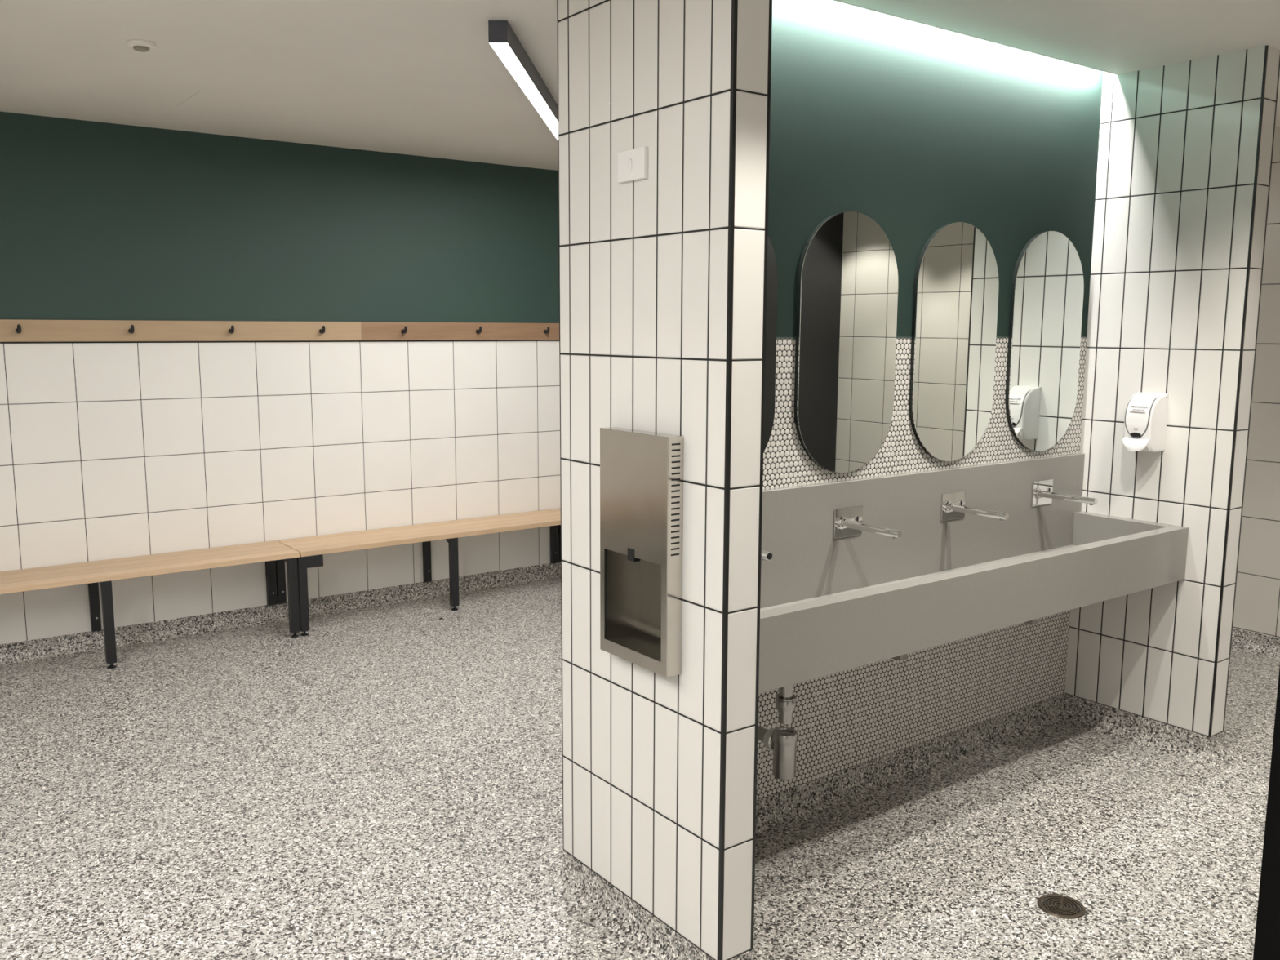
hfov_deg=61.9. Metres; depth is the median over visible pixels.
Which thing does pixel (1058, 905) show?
floor drain
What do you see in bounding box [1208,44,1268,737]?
trim
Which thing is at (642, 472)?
dryer
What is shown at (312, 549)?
bench
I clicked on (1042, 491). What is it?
tap
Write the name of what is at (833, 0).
trim
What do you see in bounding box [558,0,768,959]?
wall pillar
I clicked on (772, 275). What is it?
oval mirror
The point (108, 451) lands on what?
wall
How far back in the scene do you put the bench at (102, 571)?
5.46 m
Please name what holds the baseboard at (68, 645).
attached to the wall at (108, 451)
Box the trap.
[757,684,797,779]
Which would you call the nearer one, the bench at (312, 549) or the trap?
the trap
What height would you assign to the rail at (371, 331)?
0.107 m
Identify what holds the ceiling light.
attached to the ceiling
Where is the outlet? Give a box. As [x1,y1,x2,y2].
[757,725,774,751]
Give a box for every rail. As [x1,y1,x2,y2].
[0,319,361,342]
[360,321,559,340]
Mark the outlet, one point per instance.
(767, 736)
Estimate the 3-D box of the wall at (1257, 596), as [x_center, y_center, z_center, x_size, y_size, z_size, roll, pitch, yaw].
[3.104,-0.468,5.732,0.150,2.680,6.819,-6,10,-36]
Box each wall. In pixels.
[0,111,560,644]
[756,0,1102,800]
[1064,45,1279,737]
[1232,126,1279,638]
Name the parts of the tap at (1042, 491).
wall plate, spout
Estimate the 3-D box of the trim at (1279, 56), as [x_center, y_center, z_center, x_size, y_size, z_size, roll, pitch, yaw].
[2.315,-0.282,4.048,0.009,2.580,0.007,-6,10,-36]
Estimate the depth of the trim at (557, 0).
3.06 m
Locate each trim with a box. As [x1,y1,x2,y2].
[0,339,559,343]
[556,0,564,849]
[717,0,737,959]
[750,0,772,949]
[776,336,1087,338]
[832,0,1118,75]
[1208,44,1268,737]
[1222,56,1279,731]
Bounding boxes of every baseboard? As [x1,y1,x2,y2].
[0,561,1279,666]
[545,693,1237,959]
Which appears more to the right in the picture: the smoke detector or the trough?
the trough
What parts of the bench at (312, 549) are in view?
wall post, leg, corner plate, seat, wall post, leg, wall post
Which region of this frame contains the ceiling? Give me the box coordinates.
[0,0,1279,170]
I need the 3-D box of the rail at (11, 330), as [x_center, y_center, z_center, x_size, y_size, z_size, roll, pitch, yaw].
[-3.376,-0.689,4.918,4.380,0.107,0.069,-6,10,-36]
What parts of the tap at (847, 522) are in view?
wall plate, spout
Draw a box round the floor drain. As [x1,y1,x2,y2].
[1036,893,1085,919]
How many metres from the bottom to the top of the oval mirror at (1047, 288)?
0.871 m
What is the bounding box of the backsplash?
[760,453,1084,608]
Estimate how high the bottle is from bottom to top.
0.144 m
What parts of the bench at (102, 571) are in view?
wall post, leg, seat, wall post, leg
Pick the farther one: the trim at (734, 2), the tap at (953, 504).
the tap at (953, 504)
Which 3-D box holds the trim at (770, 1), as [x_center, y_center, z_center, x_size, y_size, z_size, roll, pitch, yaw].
[0.290,-0.076,2.552,0.009,2.580,0.007,-6,10,-36]
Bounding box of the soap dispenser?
[1122,391,1168,452]
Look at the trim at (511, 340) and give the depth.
5.88 m
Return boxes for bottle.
[772,727,797,779]
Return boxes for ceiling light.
[488,20,558,141]
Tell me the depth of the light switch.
2.67 m
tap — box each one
[761,550,772,560]
[833,505,902,538]
[940,491,1008,520]
[1031,479,1097,506]
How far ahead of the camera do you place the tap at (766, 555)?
3.10 m
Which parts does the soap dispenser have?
lever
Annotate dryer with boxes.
[600,426,684,677]
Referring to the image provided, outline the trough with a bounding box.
[758,453,1188,693]
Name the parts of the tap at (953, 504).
wall plate, spout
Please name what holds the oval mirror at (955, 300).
attached to the wall at (916, 129)
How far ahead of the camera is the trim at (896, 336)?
3.76 m
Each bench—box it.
[0,540,299,668]
[275,508,560,635]
[558,508,560,562]
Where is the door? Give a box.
[1253,666,1279,959]
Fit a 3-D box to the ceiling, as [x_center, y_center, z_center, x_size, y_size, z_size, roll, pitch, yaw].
[-0.089,-1.573,3.191,8.100,0.200,6.819,-6,10,-36]
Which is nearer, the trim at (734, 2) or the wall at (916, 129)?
the trim at (734, 2)
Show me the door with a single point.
(1267, 937)
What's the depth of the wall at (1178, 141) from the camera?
4.17 m
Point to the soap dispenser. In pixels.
(1145, 417)
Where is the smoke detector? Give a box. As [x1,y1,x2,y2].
[125,39,155,52]
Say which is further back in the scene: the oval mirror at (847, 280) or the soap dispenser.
the soap dispenser
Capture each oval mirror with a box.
[763,234,777,452]
[794,211,897,473]
[909,222,999,461]
[1004,231,1084,451]
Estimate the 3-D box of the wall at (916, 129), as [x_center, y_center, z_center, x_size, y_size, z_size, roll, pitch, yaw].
[0.861,-0.273,3.804,2.417,2.820,0.093,-6,10,-36]
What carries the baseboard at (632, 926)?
on the floor
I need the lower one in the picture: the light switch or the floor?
the floor
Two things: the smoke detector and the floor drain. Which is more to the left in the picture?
the smoke detector
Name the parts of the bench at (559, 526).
wall post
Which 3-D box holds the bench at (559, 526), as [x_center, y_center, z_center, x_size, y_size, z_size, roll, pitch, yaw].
[0.294,0.373,7.597,1.814,0.470,0.404,-6,10,-36]
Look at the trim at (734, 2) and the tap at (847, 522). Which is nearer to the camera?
the trim at (734, 2)
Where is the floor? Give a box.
[0,577,1279,959]
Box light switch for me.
[617,146,648,182]

